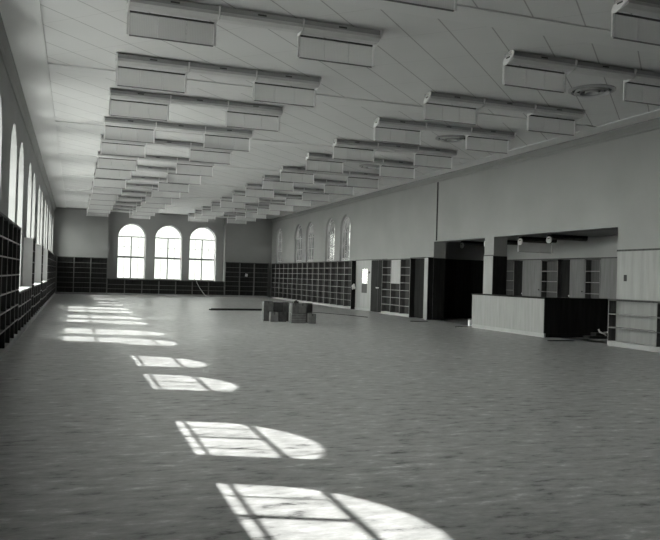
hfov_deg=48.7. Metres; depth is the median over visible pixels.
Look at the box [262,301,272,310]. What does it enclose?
carton
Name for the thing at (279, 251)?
window
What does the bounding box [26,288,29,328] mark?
bookcase
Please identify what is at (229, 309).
board
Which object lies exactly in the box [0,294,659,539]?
floor
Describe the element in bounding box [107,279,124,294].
bookcase
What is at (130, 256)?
window
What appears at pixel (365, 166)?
ceiling vent
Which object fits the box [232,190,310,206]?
ceiling light
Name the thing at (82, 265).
bookcase
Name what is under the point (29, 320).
bookcase
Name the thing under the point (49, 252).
bookcase
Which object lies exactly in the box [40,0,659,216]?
ceiling
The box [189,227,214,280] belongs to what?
window
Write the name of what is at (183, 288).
bookcase
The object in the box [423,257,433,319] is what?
post
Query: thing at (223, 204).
ceiling light
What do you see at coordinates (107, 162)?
ceiling light
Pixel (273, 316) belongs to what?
carton
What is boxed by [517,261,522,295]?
door
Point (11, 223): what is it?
bookcase
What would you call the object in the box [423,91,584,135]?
ceiling light
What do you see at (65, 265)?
bookcase
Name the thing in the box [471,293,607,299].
countertop
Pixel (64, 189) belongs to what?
trim
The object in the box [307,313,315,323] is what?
carton
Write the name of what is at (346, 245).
window
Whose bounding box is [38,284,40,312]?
bookcase
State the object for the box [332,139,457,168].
ceiling light
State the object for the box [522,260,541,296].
tall cabinet
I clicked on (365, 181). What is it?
ceiling light
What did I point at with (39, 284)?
bookcase
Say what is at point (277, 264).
bookcase
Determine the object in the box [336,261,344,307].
bookcase
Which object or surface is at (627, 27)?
ceiling light
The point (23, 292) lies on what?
bookcase
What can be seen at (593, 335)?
bundle
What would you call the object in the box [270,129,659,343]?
wall
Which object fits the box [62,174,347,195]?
trim
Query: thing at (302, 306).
carton
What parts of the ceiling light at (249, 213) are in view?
diffuser panel, diffuser panel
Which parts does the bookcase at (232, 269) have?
panel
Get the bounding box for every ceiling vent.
[359,164,384,168]
[435,135,465,142]
[568,84,615,97]
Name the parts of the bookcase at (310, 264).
panel, panel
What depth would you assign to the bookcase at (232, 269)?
44.89 m
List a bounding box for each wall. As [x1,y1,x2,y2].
[0,55,53,286]
[53,207,108,294]
[107,211,223,280]
[222,218,272,297]
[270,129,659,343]
[445,242,484,260]
[507,236,603,259]
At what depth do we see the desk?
18.90 m
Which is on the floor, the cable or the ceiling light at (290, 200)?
the cable
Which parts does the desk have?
panel, panel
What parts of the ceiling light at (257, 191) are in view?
diffuser panel, diffuser panel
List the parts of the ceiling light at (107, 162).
diffuser panel, diffuser panel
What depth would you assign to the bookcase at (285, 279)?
42.22 m
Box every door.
[355,260,371,310]
[370,260,382,312]
[414,259,424,317]
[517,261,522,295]
[561,260,569,297]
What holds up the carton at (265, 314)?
on the floor
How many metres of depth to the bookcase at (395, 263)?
27.73 m
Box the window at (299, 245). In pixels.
[296,225,301,262]
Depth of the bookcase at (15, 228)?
13.12 m
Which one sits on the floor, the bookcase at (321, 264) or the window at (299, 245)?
the bookcase at (321, 264)
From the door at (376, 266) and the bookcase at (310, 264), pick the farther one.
the bookcase at (310, 264)
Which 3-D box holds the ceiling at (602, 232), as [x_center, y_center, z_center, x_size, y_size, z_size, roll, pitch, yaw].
[6.665,-1.105,21.724,2.680,0.150,11.700,2,-1,-19]
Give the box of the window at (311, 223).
[307,222,313,261]
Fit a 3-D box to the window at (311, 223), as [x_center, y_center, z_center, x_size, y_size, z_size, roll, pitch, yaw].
[-0.940,-1.468,38.451,0.060,2.140,1.350,2,-1,-19]
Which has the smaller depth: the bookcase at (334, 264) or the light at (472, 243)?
the light at (472, 243)
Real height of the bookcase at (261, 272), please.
2.130 m
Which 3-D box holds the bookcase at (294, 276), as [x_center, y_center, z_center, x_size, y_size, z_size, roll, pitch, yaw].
[-1.845,0.659,40.096,0.223,2.130,0.912,2,-1,-19]
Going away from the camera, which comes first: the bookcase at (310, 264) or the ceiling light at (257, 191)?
the ceiling light at (257, 191)
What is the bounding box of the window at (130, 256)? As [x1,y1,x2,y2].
[116,224,144,278]
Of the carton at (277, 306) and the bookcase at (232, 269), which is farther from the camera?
the bookcase at (232, 269)
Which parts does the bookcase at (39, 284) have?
panel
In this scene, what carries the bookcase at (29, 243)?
on the floor
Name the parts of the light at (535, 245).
diffuser panel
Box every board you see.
[209,308,261,310]
[432,258,445,319]
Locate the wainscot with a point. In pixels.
(641, 267)
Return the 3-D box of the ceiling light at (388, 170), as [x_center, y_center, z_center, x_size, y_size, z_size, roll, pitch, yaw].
[0.994,-3.091,21.710,3.536,0.486,0.309,2,-1,-19]
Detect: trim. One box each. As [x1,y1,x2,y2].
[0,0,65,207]
[48,63,595,130]
[55,121,476,162]
[60,153,401,181]
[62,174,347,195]
[64,189,274,203]
[66,200,284,213]
[325,0,659,53]
[436,182,438,240]
[507,257,616,260]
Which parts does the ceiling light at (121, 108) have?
diffuser panel, rail, rail, diffuser panel, rail, rail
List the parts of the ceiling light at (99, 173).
diffuser panel, diffuser panel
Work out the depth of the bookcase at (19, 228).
13.99 m
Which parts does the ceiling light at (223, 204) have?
diffuser panel, diffuser panel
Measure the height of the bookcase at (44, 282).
0.900 m
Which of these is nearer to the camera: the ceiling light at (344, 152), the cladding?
the ceiling light at (344, 152)
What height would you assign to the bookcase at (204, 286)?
0.900 m
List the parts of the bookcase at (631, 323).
panel, shelf, shelf, panel, panel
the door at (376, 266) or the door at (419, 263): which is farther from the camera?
the door at (376, 266)
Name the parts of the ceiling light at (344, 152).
diffuser panel, rail, diffuser panel, rail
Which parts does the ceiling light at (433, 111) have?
diffuser panel, rail, rail, rail, diffuser panel, rail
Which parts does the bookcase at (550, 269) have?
panel, panel, panel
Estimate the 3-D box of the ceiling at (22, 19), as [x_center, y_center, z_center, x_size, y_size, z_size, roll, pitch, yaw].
[-7.572,-3.607,19.294,0.660,0.032,47.420,2,-1,-19]
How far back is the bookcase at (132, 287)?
42.95 m
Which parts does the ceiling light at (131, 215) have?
diffuser panel, diffuser panel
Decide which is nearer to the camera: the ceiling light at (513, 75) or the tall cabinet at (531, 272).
the ceiling light at (513, 75)
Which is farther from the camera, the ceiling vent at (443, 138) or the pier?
the pier
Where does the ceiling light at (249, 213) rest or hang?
attached to the ceiling at (415, 56)
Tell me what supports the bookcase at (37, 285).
on the floor
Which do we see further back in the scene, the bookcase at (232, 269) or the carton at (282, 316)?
the bookcase at (232, 269)
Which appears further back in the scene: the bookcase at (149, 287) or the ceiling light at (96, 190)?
the bookcase at (149, 287)
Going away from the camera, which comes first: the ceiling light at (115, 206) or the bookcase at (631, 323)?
the bookcase at (631, 323)
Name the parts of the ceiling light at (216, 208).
diffuser panel, diffuser panel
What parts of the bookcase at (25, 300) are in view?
panel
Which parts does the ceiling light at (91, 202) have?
diffuser panel, diffuser panel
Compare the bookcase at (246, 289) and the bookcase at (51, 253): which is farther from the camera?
the bookcase at (246, 289)
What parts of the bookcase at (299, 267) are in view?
panel, panel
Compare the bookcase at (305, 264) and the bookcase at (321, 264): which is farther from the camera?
the bookcase at (305, 264)
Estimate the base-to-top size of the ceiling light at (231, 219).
0.486 m
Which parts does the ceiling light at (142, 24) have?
rail, diffuser panel, rail, rail, diffuser panel, rail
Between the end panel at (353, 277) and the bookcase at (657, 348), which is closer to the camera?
the bookcase at (657, 348)
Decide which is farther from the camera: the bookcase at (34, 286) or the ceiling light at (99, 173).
the ceiling light at (99, 173)
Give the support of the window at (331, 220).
in the wall at (614, 184)
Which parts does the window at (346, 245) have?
pane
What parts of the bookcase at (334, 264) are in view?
panel, panel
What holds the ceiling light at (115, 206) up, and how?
attached to the ceiling at (415, 56)
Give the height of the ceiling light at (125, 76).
0.486 m
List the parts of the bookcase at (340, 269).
panel, panel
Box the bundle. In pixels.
[583,332,607,338]
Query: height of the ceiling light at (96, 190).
0.486 m
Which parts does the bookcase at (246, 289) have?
panel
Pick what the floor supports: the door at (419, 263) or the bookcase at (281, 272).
the bookcase at (281, 272)
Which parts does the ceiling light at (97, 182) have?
diffuser panel, diffuser panel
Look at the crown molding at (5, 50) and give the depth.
14.70 m
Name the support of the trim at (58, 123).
attached to the ceiling at (415, 56)
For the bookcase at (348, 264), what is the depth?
32.72 m
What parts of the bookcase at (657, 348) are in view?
panel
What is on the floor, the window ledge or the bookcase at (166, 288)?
the bookcase at (166, 288)
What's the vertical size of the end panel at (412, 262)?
2.130 m
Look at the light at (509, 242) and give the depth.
24.66 m
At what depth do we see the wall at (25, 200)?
17.17 m
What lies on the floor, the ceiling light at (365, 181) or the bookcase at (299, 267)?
the bookcase at (299, 267)
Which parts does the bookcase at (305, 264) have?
panel, panel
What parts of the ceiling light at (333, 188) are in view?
diffuser panel, diffuser panel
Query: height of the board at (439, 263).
2.130 m
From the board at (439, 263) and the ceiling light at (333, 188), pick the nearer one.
the board at (439, 263)
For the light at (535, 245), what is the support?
hanging from the ceiling at (602, 232)
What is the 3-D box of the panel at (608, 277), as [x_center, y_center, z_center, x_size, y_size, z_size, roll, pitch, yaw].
[8.114,0.736,20.683,0.218,2.130,1.080,2,-1,-19]
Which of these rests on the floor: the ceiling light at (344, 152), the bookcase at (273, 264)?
the bookcase at (273, 264)
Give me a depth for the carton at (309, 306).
21.64 m
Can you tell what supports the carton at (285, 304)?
on the carton
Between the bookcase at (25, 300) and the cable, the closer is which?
the bookcase at (25, 300)
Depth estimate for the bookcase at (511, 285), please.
25.79 m
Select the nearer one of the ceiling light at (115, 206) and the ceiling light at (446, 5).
the ceiling light at (446, 5)
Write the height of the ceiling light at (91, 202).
0.486 m
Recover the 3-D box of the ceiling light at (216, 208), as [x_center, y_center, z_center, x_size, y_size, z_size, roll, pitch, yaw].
[-4.178,-3.080,36.481,3.536,0.486,0.309,2,-1,-19]
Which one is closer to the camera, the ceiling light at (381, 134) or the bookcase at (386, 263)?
the ceiling light at (381, 134)
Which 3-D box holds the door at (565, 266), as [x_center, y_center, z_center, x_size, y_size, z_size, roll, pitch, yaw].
[7.377,0.738,22.798,0.096,2.110,0.540,2,-1,-19]
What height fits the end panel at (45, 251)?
2.130 m
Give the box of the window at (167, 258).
[154,225,181,279]
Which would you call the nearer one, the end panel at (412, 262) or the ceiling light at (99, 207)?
the end panel at (412, 262)
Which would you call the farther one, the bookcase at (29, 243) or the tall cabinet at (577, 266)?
the tall cabinet at (577, 266)
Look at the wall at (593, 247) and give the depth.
22.92 m
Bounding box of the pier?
[604,235,617,256]
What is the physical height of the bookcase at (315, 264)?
2.130 m
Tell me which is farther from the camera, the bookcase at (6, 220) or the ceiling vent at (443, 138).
the ceiling vent at (443, 138)
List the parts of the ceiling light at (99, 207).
diffuser panel, diffuser panel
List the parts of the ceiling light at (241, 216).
diffuser panel, diffuser panel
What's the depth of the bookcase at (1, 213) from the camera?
10.54 m
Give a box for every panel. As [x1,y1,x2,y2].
[42,249,47,292]
[351,261,355,308]
[409,258,414,317]
[600,258,616,298]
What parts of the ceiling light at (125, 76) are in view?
rail, diffuser panel, rail, diffuser panel, rail, rail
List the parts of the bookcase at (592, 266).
panel, panel, panel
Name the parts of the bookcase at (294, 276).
panel, panel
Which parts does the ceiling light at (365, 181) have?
diffuser panel, diffuser panel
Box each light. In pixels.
[87,204,154,215]
[87,207,149,218]
[88,199,158,212]
[89,194,165,208]
[90,188,171,204]
[92,181,179,198]
[93,173,189,192]
[95,162,200,184]
[97,151,214,176]
[100,134,232,164]
[104,116,253,151]
[109,88,283,131]
[115,52,320,106]
[127,0,382,67]
[188,213,245,223]
[195,210,255,221]
[202,206,265,218]
[211,202,279,214]
[220,196,292,211]
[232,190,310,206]
[245,184,329,201]
[262,175,353,194]
[280,166,381,188]
[305,153,417,178]
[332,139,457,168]
[374,117,515,153]
[384,0,456,11]
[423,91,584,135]
[460,241,483,247]
[484,240,517,246]
[502,50,659,105]
[518,236,556,252]
[546,234,587,242]
[611,0,659,45]
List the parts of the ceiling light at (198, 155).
diffuser panel, rail, diffuser panel, rail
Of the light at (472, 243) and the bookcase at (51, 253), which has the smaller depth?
the light at (472, 243)
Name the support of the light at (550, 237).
hanging from the ceiling at (602, 232)
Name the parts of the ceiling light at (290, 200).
diffuser panel, diffuser panel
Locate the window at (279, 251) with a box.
[277,229,281,262]
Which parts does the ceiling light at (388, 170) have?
diffuser panel, rail, diffuser panel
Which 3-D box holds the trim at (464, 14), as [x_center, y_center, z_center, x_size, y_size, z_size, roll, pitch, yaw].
[2.196,-3.428,9.937,11.598,0.032,0.520,2,-1,-19]
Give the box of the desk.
[471,293,607,337]
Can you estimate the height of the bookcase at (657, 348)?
1.050 m
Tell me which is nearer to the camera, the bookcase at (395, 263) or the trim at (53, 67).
the trim at (53, 67)
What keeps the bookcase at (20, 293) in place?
on the floor
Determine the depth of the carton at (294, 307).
21.19 m
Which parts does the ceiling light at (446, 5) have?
diffuser panel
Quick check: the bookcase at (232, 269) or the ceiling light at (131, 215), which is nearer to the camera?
the ceiling light at (131, 215)
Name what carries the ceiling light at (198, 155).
attached to the ceiling at (415, 56)
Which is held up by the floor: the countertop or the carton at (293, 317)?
the carton at (293, 317)
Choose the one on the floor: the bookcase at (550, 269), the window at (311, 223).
the bookcase at (550, 269)
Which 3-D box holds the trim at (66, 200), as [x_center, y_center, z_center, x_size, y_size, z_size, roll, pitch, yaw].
[-8.115,-3.408,39.383,11.598,0.032,0.520,2,-1,-19]
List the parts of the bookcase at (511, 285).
panel, panel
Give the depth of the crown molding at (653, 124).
20.63 m
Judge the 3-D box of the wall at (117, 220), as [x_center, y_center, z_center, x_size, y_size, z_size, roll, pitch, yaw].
[-10.008,-1.087,44.546,6.880,5.250,0.800,2,-1,-19]
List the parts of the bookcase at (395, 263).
panel, tack panel, panel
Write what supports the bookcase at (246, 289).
on the floor
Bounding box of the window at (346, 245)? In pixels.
[341,215,350,260]
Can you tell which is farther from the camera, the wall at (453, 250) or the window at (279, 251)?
the window at (279, 251)
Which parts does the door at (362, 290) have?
baseboard, pane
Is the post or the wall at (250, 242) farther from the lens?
the wall at (250, 242)
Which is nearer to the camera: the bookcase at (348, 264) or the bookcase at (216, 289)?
the bookcase at (348, 264)
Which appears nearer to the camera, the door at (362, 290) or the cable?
the cable
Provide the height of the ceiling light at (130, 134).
0.486 m
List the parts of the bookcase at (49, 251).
panel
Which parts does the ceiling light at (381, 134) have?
rail, diffuser panel, rail, rail, diffuser panel, rail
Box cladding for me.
[483,255,506,294]
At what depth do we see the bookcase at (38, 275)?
23.00 m
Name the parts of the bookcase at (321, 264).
panel, panel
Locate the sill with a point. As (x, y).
(107, 278)
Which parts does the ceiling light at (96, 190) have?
diffuser panel, diffuser panel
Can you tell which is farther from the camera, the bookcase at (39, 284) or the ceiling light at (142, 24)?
the bookcase at (39, 284)
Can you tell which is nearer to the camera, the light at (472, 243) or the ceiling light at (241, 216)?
the light at (472, 243)
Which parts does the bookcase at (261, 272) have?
panel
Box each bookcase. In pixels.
[0,212,3,309]
[0,215,9,359]
[5,220,13,353]
[10,223,17,347]
[14,226,21,342]
[18,291,22,337]
[21,290,24,334]
[22,238,35,322]
[24,289,27,330]
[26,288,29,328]
[28,288,31,324]
[33,286,35,319]
[34,245,43,311]
[35,285,37,317]
[37,284,39,314]
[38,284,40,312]
[42,283,43,308]
[43,282,44,307]
[46,250,48,304]
[47,251,49,302]
[48,252,49,301]
[49,251,50,292]
[50,253,51,299]
[56,256,73,293]
[73,257,90,293]
[90,257,107,294]
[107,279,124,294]
[124,280,141,294]
[142,280,158,295]
[159,280,175,295]
[176,281,192,295]
[192,281,208,296]
[208,282,224,296]
[224,262,239,296]
[239,263,254,296]
[254,263,268,297]
[271,263,275,298]
[275,263,279,298]
[279,263,283,299]
[283,263,287,299]
[287,263,292,300]
[292,263,297,300]
[297,262,302,301]
[301,262,307,302]
[306,262,312,302]
[312,262,318,304]
[318,262,324,304]
[323,261,330,305]
[330,261,337,306]
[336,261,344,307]
[343,261,351,308]
[381,259,390,314]
[390,259,400,315]
[399,258,410,316]
[506,261,517,294]
[541,260,561,296]
[584,259,600,297]
[607,299,659,351]
[655,301,659,352]
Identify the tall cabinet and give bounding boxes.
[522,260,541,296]
[569,259,584,297]
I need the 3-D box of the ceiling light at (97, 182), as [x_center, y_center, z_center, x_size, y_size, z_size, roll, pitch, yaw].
[-7.023,-3.259,27.337,3.536,0.486,0.309,2,-1,-19]
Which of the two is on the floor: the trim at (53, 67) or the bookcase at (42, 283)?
the bookcase at (42, 283)
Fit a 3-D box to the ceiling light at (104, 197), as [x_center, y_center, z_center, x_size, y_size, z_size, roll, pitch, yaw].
[-8.755,-3.256,32.282,3.536,0.486,0.309,2,-1,-19]
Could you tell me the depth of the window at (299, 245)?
40.73 m
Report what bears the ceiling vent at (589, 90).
in the ceiling at (415, 56)
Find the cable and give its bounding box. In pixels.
[312,312,363,316]
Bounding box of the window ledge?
[19,286,31,291]
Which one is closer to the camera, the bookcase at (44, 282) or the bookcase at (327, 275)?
the bookcase at (44, 282)
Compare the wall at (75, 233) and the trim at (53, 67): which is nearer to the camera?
the trim at (53, 67)
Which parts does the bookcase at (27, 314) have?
panel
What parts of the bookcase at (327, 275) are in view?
panel, panel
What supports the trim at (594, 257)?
attached to the wall at (593, 247)
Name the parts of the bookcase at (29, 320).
panel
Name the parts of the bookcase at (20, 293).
panel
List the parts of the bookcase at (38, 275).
panel, panel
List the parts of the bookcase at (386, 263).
panel, panel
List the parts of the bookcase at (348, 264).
panel, panel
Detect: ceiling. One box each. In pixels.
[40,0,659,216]
[457,229,617,241]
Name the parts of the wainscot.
cap rail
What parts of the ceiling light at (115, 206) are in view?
diffuser panel, diffuser panel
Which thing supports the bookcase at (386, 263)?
on the floor
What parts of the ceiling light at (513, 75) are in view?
diffuser panel, rail, rail, diffuser panel, rail, rail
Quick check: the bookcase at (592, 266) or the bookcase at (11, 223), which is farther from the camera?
the bookcase at (592, 266)
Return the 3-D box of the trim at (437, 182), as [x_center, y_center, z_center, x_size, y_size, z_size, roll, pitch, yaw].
[3.666,-2.002,24.934,0.012,2.000,0.080,2,-1,-19]
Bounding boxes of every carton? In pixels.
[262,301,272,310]
[262,311,272,320]
[269,312,278,321]
[273,302,282,311]
[278,312,286,321]
[283,302,288,311]
[289,313,305,322]
[290,303,298,312]
[298,303,305,312]
[306,303,312,312]
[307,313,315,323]
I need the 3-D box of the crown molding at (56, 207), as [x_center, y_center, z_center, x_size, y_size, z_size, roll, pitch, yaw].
[-14.233,-3.503,42.046,2.890,0.067,0.070,2,-1,-19]
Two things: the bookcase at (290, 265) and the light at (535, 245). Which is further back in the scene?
the bookcase at (290, 265)
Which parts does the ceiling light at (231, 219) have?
diffuser panel, diffuser panel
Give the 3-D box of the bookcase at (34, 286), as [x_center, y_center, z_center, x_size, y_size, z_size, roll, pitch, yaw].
[-8.069,0.879,19.640,0.223,0.900,1.006,2,-1,-19]
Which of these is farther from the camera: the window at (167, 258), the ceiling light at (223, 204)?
the window at (167, 258)
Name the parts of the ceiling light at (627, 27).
rail, diffuser panel, rail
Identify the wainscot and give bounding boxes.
[616,248,659,300]
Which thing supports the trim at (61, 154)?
attached to the ceiling at (415, 56)
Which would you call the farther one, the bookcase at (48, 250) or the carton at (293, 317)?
the bookcase at (48, 250)
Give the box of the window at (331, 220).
[327,218,334,260]
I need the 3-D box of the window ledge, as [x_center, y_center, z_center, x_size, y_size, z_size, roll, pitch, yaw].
[-6.913,0.409,15.978,0.497,0.023,4.330,2,-1,-19]
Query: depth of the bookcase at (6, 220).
11.39 m
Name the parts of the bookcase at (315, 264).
panel, panel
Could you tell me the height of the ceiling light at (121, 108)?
0.486 m
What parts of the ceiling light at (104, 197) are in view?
diffuser panel, diffuser panel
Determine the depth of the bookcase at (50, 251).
31.50 m
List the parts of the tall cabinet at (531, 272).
door, door, door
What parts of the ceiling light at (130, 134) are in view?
rail, diffuser panel, rail, rail, diffuser panel, rail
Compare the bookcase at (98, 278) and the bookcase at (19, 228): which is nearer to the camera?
the bookcase at (19, 228)
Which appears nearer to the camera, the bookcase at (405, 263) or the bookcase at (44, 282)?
the bookcase at (44, 282)
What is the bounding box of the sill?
[107,278,223,281]
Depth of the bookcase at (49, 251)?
29.78 m
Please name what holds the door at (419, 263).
in the wall at (614, 184)
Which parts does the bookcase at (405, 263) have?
panel, panel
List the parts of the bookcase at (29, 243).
panel, panel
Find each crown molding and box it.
[0,13,55,210]
[56,207,86,209]
[271,117,659,221]

